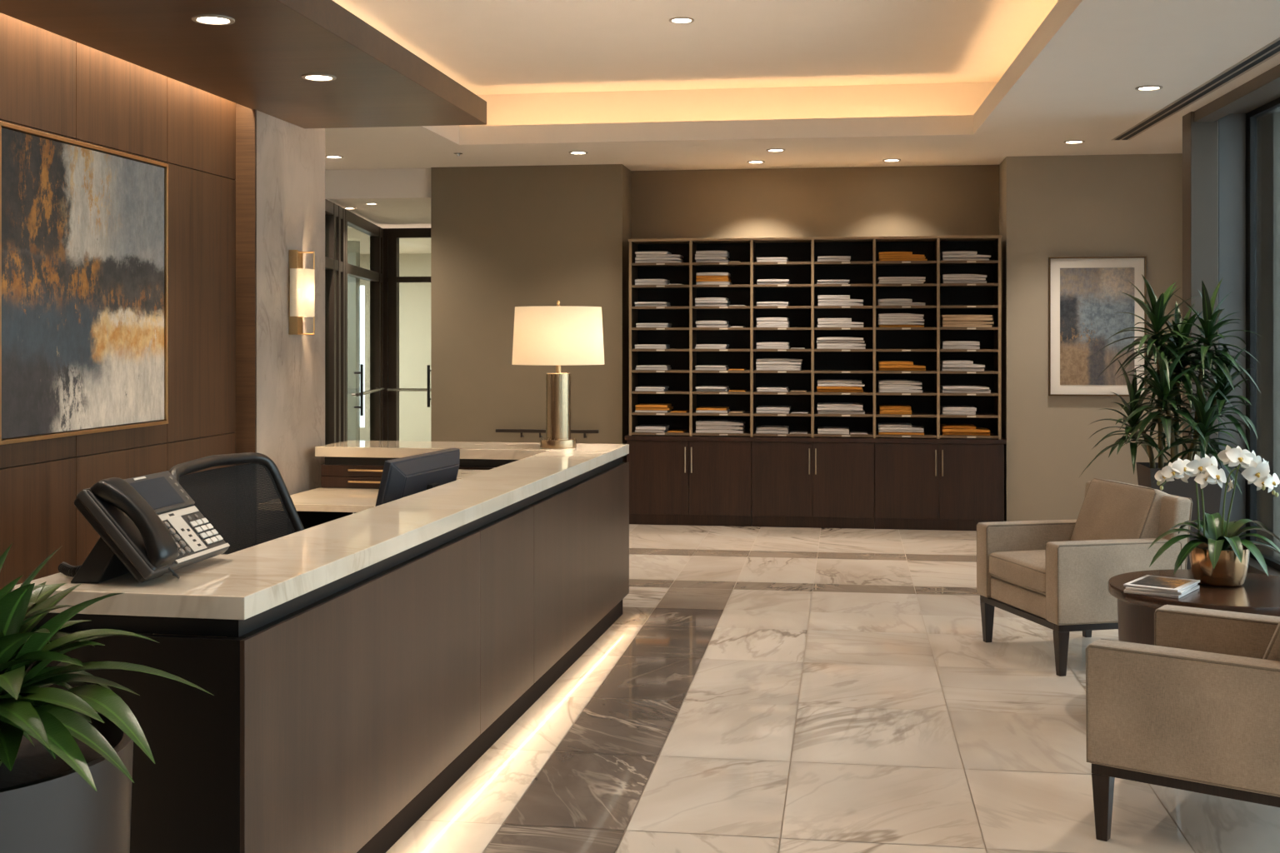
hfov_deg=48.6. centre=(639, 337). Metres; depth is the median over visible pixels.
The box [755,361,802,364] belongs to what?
bundle
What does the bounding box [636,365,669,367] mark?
bundle
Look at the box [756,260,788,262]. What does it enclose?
bundle
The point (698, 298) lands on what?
bundle
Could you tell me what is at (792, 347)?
bundle
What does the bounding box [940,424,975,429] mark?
manila envelope
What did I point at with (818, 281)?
bundle
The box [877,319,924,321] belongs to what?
bundle
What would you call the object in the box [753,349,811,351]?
shelf
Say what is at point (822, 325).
bundle
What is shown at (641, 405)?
manila envelope
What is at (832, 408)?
bundle
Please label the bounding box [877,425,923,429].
bundle
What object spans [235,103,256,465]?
wall panel
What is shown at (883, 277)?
bundle
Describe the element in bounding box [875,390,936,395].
shelf
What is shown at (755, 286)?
shelf
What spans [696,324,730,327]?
bundle
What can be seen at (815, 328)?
shelf
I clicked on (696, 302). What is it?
bundle
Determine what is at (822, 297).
bundle
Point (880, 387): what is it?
bundle
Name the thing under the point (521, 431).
wall rail
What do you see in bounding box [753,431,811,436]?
shelf
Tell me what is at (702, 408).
manila envelope
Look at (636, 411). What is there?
bundle
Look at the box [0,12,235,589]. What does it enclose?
wall
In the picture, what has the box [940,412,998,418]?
shelf
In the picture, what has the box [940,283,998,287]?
shelf
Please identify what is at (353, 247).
column
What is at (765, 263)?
shelf
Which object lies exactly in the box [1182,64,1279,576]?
window
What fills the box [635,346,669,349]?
bundle
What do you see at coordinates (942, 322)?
bundle
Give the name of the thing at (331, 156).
recessed light
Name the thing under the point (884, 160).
recessed light
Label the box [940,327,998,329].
shelf
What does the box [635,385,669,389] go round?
bundle
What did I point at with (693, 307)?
shelf
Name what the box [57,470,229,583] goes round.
desk telephone
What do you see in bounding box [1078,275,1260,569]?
dracaena
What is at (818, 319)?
bundle
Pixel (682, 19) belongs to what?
recessed light
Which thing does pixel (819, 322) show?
bundle
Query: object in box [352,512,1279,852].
floor
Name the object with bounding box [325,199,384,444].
door
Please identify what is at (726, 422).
bundle
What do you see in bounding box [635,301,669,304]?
bundle
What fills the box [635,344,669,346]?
bundle
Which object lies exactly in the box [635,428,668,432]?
bundle
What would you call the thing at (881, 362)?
manila envelope
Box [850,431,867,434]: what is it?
bundle
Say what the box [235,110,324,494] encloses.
wall
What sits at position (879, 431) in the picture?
bundle
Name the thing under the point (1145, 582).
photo
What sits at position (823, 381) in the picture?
bundle
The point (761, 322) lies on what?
bundle
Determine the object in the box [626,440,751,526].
base cabinet
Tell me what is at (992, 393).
shelf
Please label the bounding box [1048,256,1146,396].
framed print
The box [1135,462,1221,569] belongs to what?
planter
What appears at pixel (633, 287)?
shelf
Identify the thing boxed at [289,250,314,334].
wall sconce
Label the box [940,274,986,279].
bundle
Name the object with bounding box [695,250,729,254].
bundle
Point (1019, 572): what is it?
seat cushion
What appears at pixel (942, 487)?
base cabinet
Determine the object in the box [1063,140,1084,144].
recessed light
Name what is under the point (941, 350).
shelf
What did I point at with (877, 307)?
shelf
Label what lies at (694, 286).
shelf
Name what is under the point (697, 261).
bundle
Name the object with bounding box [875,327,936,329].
shelf
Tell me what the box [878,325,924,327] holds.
manila envelope
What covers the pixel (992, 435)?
shelf
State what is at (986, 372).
shelf
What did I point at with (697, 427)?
bundle
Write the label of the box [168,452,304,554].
office chair
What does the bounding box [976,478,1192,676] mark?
armchair
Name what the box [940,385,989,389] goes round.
bundle
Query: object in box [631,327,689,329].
shelf
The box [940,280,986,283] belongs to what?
bundle
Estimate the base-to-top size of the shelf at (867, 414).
0.020 m
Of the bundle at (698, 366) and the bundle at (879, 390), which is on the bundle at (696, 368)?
the bundle at (698, 366)
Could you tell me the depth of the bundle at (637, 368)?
11.73 m
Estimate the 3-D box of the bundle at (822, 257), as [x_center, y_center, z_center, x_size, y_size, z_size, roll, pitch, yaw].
[1.597,-0.652,11.648,0.265,0.020,0.272,0,0,8]
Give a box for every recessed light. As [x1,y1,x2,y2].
[191,14,234,24]
[301,73,336,80]
[325,155,343,158]
[365,202,378,204]
[569,151,587,154]
[669,16,694,23]
[746,160,764,163]
[765,148,785,151]
[882,159,900,161]
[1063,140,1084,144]
[1135,85,1162,90]
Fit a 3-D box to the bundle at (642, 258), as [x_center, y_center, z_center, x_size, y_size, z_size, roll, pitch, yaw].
[0.162,-0.654,11.855,0.370,0.027,0.272,0,0,8]
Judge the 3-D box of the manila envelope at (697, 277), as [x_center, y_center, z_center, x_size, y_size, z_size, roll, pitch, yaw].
[0.611,-0.499,11.804,0.258,0.022,0.272,0,0,8]
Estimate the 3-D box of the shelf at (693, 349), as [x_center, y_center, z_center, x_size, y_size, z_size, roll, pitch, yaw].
[0.692,0.105,11.803,0.477,0.020,0.369,0,0,8]
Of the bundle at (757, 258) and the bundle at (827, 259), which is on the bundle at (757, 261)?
the bundle at (757, 258)
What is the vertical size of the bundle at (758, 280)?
0.020 m
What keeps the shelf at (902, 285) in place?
attached to the mail sorter
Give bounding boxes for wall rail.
[495,429,599,438]
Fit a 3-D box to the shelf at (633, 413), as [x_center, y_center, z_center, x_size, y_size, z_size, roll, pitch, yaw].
[0.196,0.633,11.875,0.480,0.020,0.369,0,0,8]
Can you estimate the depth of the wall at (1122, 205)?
11.29 m
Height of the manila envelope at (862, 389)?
0.024 m
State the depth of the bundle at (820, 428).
11.53 m
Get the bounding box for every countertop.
[11,440,629,619]
[625,434,1006,444]
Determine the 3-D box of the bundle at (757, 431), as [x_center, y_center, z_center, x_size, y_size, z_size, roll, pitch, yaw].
[1.099,0.775,11.726,0.258,0.024,0.272,0,0,8]
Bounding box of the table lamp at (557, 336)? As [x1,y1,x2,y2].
[511,300,604,449]
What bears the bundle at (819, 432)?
on the mail sorter
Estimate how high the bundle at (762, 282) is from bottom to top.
0.021 m
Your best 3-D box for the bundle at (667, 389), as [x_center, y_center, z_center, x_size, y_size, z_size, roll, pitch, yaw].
[0.099,0.437,11.867,0.239,0.018,0.272,0,0,8]
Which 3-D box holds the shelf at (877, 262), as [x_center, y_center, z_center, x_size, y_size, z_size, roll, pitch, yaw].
[2.171,-0.606,11.588,0.483,0.020,0.369,0,0,8]
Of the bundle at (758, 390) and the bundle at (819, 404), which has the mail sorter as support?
the bundle at (758, 390)
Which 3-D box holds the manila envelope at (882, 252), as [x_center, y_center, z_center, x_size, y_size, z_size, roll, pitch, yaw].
[2.086,-0.682,11.586,0.264,0.022,0.272,0,0,8]
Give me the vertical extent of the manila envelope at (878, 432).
0.020 m
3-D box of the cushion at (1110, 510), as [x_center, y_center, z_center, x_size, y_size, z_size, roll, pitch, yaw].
[2.369,0.905,6.968,0.249,0.375,0.584,0,0,-13]
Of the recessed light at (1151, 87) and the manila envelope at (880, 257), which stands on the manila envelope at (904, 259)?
the manila envelope at (880, 257)
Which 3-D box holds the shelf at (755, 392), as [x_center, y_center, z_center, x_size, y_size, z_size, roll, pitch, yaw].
[1.185,0.457,11.731,0.472,0.020,0.369,0,0,8]
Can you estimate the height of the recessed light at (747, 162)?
0.007 m
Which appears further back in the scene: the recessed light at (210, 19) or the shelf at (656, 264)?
the shelf at (656, 264)
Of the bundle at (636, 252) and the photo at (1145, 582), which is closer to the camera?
the photo at (1145, 582)
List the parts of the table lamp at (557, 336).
lamp shade, stem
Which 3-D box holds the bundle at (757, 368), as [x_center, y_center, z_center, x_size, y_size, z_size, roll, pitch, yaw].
[1.151,0.258,11.712,0.358,0.025,0.272,0,0,8]
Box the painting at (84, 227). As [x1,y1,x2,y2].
[0,121,168,444]
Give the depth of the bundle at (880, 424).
11.49 m
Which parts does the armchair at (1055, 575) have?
leg, seat, armrest, frame, leg, leg, armrest, backrest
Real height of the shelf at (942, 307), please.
0.020 m
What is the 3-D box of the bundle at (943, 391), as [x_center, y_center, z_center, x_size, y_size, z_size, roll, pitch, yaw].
[2.641,0.432,11.506,0.378,0.028,0.272,0,0,8]
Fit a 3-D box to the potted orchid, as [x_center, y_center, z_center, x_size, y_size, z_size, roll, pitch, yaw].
[2.360,0.717,5.752,0.606,0.564,0.390,0,0,8]
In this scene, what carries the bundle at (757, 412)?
on the mail sorter
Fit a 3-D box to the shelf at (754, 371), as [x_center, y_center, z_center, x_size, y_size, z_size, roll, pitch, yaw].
[1.185,0.281,11.731,0.472,0.020,0.369,0,0,8]
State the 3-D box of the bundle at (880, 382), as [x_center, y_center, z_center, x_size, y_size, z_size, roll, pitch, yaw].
[2.124,0.366,11.582,0.341,0.032,0.272,0,0,8]
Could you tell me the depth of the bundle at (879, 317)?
11.44 m
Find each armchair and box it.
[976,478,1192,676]
[1085,605,1279,841]
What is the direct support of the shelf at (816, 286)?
attached to the mail sorter
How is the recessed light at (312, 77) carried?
attached to the soffit slab
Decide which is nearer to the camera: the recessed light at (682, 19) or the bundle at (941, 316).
the recessed light at (682, 19)
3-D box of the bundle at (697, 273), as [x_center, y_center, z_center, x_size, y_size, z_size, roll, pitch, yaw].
[0.614,-0.523,11.797,0.263,0.025,0.272,0,0,8]
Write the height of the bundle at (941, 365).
0.024 m
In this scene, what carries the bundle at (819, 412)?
on the mail sorter
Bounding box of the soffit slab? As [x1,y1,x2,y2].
[0,0,486,128]
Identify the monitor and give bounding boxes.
[375,447,459,506]
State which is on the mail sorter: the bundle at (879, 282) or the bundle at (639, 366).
the bundle at (879, 282)
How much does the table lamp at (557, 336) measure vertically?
0.801 m
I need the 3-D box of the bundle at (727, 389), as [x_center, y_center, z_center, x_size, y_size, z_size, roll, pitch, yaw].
[0.610,0.437,11.803,0.255,0.020,0.272,0,0,8]
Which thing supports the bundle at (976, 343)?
on the bundle at (941, 347)
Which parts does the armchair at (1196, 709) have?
leg, armrest, frame, armrest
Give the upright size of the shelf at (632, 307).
0.020 m
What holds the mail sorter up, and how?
on the countertop at (643, 437)
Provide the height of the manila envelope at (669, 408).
0.023 m
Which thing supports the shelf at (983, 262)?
attached to the mail sorter
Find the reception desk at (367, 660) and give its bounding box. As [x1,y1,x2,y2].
[11,440,629,852]
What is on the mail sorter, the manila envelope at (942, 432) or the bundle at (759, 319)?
the manila envelope at (942, 432)
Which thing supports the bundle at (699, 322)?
on the bundle at (702, 325)
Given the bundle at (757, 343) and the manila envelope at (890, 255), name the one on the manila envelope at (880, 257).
the manila envelope at (890, 255)
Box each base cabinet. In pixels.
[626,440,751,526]
[751,441,874,529]
[874,442,1004,530]
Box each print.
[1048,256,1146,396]
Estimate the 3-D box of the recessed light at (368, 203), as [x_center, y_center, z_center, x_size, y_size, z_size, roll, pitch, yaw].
[-2.402,-1.196,12.677,0.120,0.007,0.120,0,0,8]
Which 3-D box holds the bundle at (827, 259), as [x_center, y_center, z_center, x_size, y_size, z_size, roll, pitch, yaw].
[1.594,-0.629,11.652,0.262,0.024,0.272,0,0,8]
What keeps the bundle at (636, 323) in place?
on the bundle at (640, 326)
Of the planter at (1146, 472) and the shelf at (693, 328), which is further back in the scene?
the shelf at (693, 328)
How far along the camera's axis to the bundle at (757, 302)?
11.59 m
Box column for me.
[347,240,359,440]
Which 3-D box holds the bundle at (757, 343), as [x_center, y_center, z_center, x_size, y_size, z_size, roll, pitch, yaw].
[1.102,0.052,11.731,0.257,0.024,0.272,0,0,8]
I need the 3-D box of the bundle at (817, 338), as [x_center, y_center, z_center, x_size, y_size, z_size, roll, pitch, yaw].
[1.645,0.009,11.639,0.372,0.024,0.272,0,0,8]
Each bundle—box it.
[635,251,671,254]
[635,254,684,258]
[635,256,683,261]
[635,260,682,263]
[635,279,669,283]
[635,282,670,284]
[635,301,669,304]
[635,304,670,306]
[635,323,671,324]
[635,325,670,327]
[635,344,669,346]
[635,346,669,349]
[635,367,670,369]
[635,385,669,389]
[635,388,668,391]
[635,410,671,412]
[635,425,669,429]
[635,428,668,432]
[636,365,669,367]
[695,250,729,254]
[695,254,729,258]
[695,256,728,259]
[695,260,729,262]
[695,297,728,300]
[695,300,729,304]
[695,303,729,306]
[695,320,729,324]
[695,344,729,346]
[695,346,728,349]
[695,365,727,367]
[695,367,729,369]
[695,385,729,389]
[695,409,729,413]
[695,420,745,425]
[695,425,744,429]
[695,429,744,433]
[696,272,730,276]
[696,281,731,284]
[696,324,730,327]
[696,388,729,391]
[729,410,744,413]
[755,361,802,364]
[755,429,789,434]
[756,257,788,260]
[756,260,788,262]
[756,301,789,304]
[756,304,789,305]
[756,317,788,321]
[756,320,789,324]
[756,324,789,327]
[756,342,789,344]
[756,345,789,349]
[756,358,802,361]
[756,364,801,367]
[756,367,801,370]
[756,386,788,389]
[756,405,790,410]
[756,410,789,413]
[756,425,789,430]
[757,279,789,283]
[757,281,789,284]
[757,389,789,392]
[790,347,804,349]
[790,390,806,392]
[790,410,808,414]
[790,430,807,434]
[816,281,848,284]
[816,337,863,339]
[816,340,864,343]
[816,345,864,349]
[817,255,850,259]
[817,258,849,261]
[817,280,849,283]
[817,295,849,299]
[817,318,851,321]
[817,324,863,327]
[817,343,865,345]
[817,379,861,383]
[817,383,864,386]
[817,402,862,407]
[817,406,862,410]
[817,410,864,414]
[817,426,849,431]
[818,299,863,302]
[818,302,863,305]
[818,321,863,324]
[818,431,849,434]
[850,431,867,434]
[877,299,912,303]
[877,302,924,305]
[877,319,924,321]
[877,321,924,324]
[877,422,911,426]
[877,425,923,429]
[878,276,925,280]
[878,279,924,282]
[878,281,923,284]
[878,313,923,316]
[878,316,923,319]
[878,380,921,384]
[878,384,921,389]
[878,389,922,392]
[878,430,924,432]
[940,251,977,255]
[940,254,990,259]
[940,257,989,260]
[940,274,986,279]
[940,277,985,281]
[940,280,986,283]
[940,315,992,317]
[940,317,992,320]
[940,320,994,324]
[940,324,991,327]
[940,341,979,345]
[940,345,979,349]
[940,360,973,364]
[940,364,984,367]
[940,367,984,370]
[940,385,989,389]
[940,388,990,393]
[940,405,976,411]
[940,410,975,414]
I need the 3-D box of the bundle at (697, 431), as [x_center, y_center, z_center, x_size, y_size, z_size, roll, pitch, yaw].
[0.672,0.773,11.790,0.390,0.028,0.272,0,0,8]
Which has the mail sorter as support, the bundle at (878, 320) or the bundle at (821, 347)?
the bundle at (821, 347)
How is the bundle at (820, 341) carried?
on the bundle at (818, 344)
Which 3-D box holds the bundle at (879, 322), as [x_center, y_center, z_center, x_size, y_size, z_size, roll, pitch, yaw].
[2.130,-0.115,11.573,0.362,0.024,0.272,0,0,8]
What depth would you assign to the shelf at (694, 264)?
11.64 m
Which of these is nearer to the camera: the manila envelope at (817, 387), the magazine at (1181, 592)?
the magazine at (1181, 592)
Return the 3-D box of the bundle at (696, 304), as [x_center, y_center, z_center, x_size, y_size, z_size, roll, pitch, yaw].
[0.603,-0.270,11.800,0.259,0.026,0.272,0,0,8]
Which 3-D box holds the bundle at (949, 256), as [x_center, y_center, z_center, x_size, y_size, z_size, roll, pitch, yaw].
[2.641,-0.654,11.497,0.378,0.025,0.272,0,0,8]
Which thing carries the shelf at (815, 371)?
attached to the mail sorter
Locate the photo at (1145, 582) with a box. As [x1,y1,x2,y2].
[1130,576,1191,589]
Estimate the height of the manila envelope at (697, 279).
0.027 m
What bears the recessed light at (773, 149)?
in the ceiling
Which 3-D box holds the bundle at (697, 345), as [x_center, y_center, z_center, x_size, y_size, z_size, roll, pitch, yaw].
[0.606,0.066,11.804,0.252,0.020,0.272,0,0,8]
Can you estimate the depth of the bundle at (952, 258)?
11.38 m
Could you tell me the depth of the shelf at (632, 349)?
11.70 m
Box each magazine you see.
[1123,575,1199,592]
[1124,585,1199,598]
[1125,584,1197,594]
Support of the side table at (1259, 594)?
on the floor
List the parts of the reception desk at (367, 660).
panel, panel, panel, panel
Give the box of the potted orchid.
[1147,445,1279,587]
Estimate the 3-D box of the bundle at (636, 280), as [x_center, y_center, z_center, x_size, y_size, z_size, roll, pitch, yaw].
[0.105,-0.472,11.877,0.256,0.025,0.272,0,0,8]
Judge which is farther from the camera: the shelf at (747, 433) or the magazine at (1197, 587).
the shelf at (747, 433)
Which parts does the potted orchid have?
flower, flower, flower, flower, flower stem, flower, flower, flower, flower stem, flower, pot, flower stem, flower, flower, flower, flower stem, flower, flower, flower, flower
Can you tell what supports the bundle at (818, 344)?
on the bundle at (821, 347)
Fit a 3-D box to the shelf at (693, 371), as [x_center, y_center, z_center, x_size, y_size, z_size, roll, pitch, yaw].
[0.692,0.281,11.803,0.477,0.020,0.369,0,0,8]
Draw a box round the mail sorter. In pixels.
[628,235,1002,439]
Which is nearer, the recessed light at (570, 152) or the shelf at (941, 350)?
the recessed light at (570, 152)
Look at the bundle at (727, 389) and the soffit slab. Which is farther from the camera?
the bundle at (727, 389)
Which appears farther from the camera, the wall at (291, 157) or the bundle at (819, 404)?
the bundle at (819, 404)
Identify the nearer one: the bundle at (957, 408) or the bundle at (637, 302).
the bundle at (957, 408)
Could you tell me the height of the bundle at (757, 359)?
0.024 m
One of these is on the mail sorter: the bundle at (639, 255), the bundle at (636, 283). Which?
the bundle at (636, 283)
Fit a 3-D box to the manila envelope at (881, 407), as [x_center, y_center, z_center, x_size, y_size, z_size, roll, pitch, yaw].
[2.085,0.572,11.590,0.249,0.030,0.272,0,0,8]
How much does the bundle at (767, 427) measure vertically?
0.025 m
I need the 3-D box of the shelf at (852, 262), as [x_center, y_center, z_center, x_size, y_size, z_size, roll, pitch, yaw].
[1.675,-0.606,11.660,0.473,0.020,0.369,0,0,8]
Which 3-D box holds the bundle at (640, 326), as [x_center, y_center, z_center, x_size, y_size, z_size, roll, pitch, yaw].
[0.116,-0.091,11.865,0.259,0.019,0.272,0,0,8]
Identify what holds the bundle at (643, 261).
on the mail sorter
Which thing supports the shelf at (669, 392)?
attached to the mail sorter
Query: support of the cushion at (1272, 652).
on the armchair at (1196, 709)
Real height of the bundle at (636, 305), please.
0.019 m
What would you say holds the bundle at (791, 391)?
on the mail sorter
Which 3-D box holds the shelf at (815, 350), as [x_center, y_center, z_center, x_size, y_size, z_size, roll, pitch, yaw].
[1.675,0.105,11.660,0.473,0.020,0.369,0,0,8]
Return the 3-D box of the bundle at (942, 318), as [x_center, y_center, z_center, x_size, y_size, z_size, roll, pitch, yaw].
[2.647,-0.150,11.494,0.390,0.027,0.272,0,0,8]
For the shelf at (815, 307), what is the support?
attached to the mail sorter
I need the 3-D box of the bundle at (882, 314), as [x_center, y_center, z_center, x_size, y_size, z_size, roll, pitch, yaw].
[2.128,-0.182,11.571,0.356,0.024,0.272,0,0,8]
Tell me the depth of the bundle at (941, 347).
11.38 m
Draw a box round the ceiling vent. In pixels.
[1111,37,1279,139]
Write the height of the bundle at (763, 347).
0.029 m
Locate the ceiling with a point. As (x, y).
(827, 83)
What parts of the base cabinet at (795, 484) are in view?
door, handle, handle, door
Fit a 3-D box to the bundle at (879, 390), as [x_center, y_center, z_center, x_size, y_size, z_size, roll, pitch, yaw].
[2.125,0.432,11.574,0.348,0.028,0.272,0,0,8]
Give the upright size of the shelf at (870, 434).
0.020 m
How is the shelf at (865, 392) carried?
attached to the mail sorter
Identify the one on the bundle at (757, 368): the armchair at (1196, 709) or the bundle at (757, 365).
the bundle at (757, 365)
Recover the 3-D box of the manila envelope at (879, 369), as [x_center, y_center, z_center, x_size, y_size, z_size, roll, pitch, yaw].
[2.140,0.260,11.576,0.369,0.022,0.272,0,0,8]
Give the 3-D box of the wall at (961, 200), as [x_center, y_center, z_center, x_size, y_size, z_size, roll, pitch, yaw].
[1.480,0.050,12.189,3.125,3.000,0.150,0,0,8]
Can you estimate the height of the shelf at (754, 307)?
0.020 m
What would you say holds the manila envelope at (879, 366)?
on the manila envelope at (879, 369)
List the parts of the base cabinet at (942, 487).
door, handle, handle, door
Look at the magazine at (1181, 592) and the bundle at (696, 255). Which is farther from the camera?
the bundle at (696, 255)
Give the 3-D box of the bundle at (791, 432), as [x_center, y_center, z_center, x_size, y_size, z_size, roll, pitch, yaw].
[1.311,0.783,11.687,0.139,0.008,0.252,0,0,8]
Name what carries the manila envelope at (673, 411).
on the mail sorter
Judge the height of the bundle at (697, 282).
0.026 m
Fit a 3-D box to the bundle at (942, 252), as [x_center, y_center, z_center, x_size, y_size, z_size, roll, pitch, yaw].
[2.588,-0.681,11.509,0.270,0.023,0.272,0,0,8]
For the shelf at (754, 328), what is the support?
attached to the mail sorter
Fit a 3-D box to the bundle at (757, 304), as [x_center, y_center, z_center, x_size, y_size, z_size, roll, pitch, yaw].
[1.101,-0.265,11.726,0.253,0.017,0.272,0,0,8]
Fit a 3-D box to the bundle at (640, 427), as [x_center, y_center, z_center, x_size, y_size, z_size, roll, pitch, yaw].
[0.106,0.751,11.865,0.249,0.026,0.272,0,0,8]
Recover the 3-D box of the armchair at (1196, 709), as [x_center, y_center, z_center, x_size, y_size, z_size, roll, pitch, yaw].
[1.893,1.134,4.490,0.704,0.832,0.828,0,0,36]
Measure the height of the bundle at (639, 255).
0.023 m
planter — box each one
[0,712,133,852]
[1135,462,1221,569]
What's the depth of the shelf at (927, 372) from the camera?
11.42 m
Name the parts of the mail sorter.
panel, panel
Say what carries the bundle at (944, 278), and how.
on the bundle at (959, 281)
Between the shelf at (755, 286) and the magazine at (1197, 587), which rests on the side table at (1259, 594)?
the magazine at (1197, 587)
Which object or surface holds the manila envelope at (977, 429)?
on the manila envelope at (942, 432)
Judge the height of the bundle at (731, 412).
0.009 m
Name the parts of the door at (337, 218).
handle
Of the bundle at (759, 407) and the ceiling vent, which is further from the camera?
the bundle at (759, 407)
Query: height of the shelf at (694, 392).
0.020 m
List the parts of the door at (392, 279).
handle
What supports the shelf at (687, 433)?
attached to the mail sorter
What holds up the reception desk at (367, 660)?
on the floor
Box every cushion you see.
[989,550,1045,595]
[1070,479,1169,540]
[1262,621,1279,661]
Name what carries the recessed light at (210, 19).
attached to the soffit slab
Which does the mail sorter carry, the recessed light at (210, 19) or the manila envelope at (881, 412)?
the manila envelope at (881, 412)
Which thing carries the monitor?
on the desk at (319, 506)
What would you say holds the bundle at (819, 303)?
on the mail sorter
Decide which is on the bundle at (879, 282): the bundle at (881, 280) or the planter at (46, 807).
the bundle at (881, 280)
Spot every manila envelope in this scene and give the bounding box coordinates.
[635,403,671,407]
[635,406,673,410]
[667,430,686,432]
[670,410,689,412]
[695,278,730,282]
[695,406,729,410]
[696,275,729,279]
[728,368,745,370]
[728,390,746,391]
[816,386,861,389]
[817,388,863,392]
[877,430,924,434]
[878,251,912,256]
[878,254,924,258]
[878,256,925,260]
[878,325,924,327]
[878,360,913,364]
[878,365,925,368]
[878,367,925,370]
[879,258,927,260]
[879,405,910,409]
[879,410,911,414]
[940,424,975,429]
[940,427,989,432]
[940,430,989,435]
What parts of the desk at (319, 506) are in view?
support panel, drawer, drawer, handle, handle, drawer unit, drawer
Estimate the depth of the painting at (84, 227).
5.63 m
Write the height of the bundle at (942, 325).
0.026 m
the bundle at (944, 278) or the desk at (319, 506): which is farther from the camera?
the bundle at (944, 278)
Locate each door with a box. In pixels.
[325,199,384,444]
[383,228,430,440]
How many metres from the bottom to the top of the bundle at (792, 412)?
0.009 m
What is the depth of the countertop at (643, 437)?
11.51 m
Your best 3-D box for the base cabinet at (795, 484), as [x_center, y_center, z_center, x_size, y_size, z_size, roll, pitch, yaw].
[1.437,1.200,11.740,0.989,0.700,0.550,0,0,8]
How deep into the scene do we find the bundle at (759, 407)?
11.60 m
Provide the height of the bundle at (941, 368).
0.030 m
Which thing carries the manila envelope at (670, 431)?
on the mail sorter
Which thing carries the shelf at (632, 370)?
attached to the mail sorter
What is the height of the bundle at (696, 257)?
0.026 m
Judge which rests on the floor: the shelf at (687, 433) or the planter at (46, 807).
the planter at (46, 807)
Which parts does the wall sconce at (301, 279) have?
lamp shade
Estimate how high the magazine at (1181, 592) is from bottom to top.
0.011 m
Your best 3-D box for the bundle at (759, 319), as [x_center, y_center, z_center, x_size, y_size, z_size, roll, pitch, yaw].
[1.099,-0.149,11.724,0.250,0.028,0.272,0,0,8]
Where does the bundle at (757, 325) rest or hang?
on the mail sorter
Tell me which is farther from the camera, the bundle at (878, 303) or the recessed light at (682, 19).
the bundle at (878, 303)
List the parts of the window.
jamb panel, frame, pane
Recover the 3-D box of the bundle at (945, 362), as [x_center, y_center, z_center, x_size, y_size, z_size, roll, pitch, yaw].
[2.572,0.201,11.508,0.236,0.027,0.272,0,0,8]
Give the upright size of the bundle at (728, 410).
0.021 m
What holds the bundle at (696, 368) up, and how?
on the mail sorter
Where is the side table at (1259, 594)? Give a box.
[1107,569,1279,644]
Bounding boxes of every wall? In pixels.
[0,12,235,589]
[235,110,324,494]
[360,253,430,441]
[430,164,630,462]
[630,165,999,239]
[999,153,1182,521]
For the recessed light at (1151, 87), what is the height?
0.007 m
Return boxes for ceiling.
[325,0,1279,254]
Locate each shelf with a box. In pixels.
[631,262,689,267]
[631,285,689,289]
[631,306,689,309]
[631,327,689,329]
[631,348,689,351]
[631,369,689,372]
[631,390,689,394]
[631,410,689,415]
[631,430,689,435]
[692,262,749,266]
[692,284,749,288]
[692,305,749,309]
[692,327,749,329]
[692,348,749,351]
[692,370,749,373]
[692,390,749,394]
[692,410,749,415]
[692,430,749,436]
[753,261,811,266]
[753,284,811,288]
[753,305,811,309]
[753,327,811,329]
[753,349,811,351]
[753,370,811,373]
[753,390,811,394]
[753,411,811,416]
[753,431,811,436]
[814,260,873,265]
[814,284,873,288]
[814,305,873,309]
[814,327,873,329]
[814,349,873,351]
[814,370,873,373]
[814,390,873,394]
[814,411,873,417]
[814,431,873,437]
[875,260,936,265]
[875,283,936,287]
[875,305,936,309]
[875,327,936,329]
[875,349,936,351]
[875,370,936,374]
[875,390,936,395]
[875,412,936,417]
[875,431,936,438]
[940,260,998,264]
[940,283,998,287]
[940,305,998,309]
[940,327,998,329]
[940,349,998,351]
[940,370,998,374]
[940,391,998,395]
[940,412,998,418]
[940,432,998,439]
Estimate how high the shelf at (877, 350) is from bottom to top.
0.020 m
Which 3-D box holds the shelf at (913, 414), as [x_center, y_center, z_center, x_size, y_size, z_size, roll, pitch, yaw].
[2.171,0.633,11.588,0.483,0.020,0.369,0,0,8]
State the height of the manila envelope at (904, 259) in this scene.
0.019 m
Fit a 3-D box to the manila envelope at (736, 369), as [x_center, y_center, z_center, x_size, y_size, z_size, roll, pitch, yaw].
[0.807,0.266,11.760,0.131,0.008,0.252,0,0,8]
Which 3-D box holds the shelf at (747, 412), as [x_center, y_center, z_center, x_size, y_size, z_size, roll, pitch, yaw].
[0.692,0.633,11.803,0.477,0.020,0.369,0,0,8]
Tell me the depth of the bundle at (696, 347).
11.66 m
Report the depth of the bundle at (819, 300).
11.52 m
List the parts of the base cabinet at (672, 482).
door, handle, handle, door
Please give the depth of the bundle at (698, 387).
11.66 m
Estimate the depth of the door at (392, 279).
14.93 m
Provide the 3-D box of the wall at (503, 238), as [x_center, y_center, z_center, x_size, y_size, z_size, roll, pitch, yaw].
[-0.918,0.050,12.285,1.650,3.000,0.650,0,0,8]
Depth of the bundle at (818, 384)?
11.51 m
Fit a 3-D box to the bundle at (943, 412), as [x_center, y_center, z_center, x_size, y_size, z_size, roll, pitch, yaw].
[2.582,0.609,11.508,0.259,0.028,0.272,0,0,8]

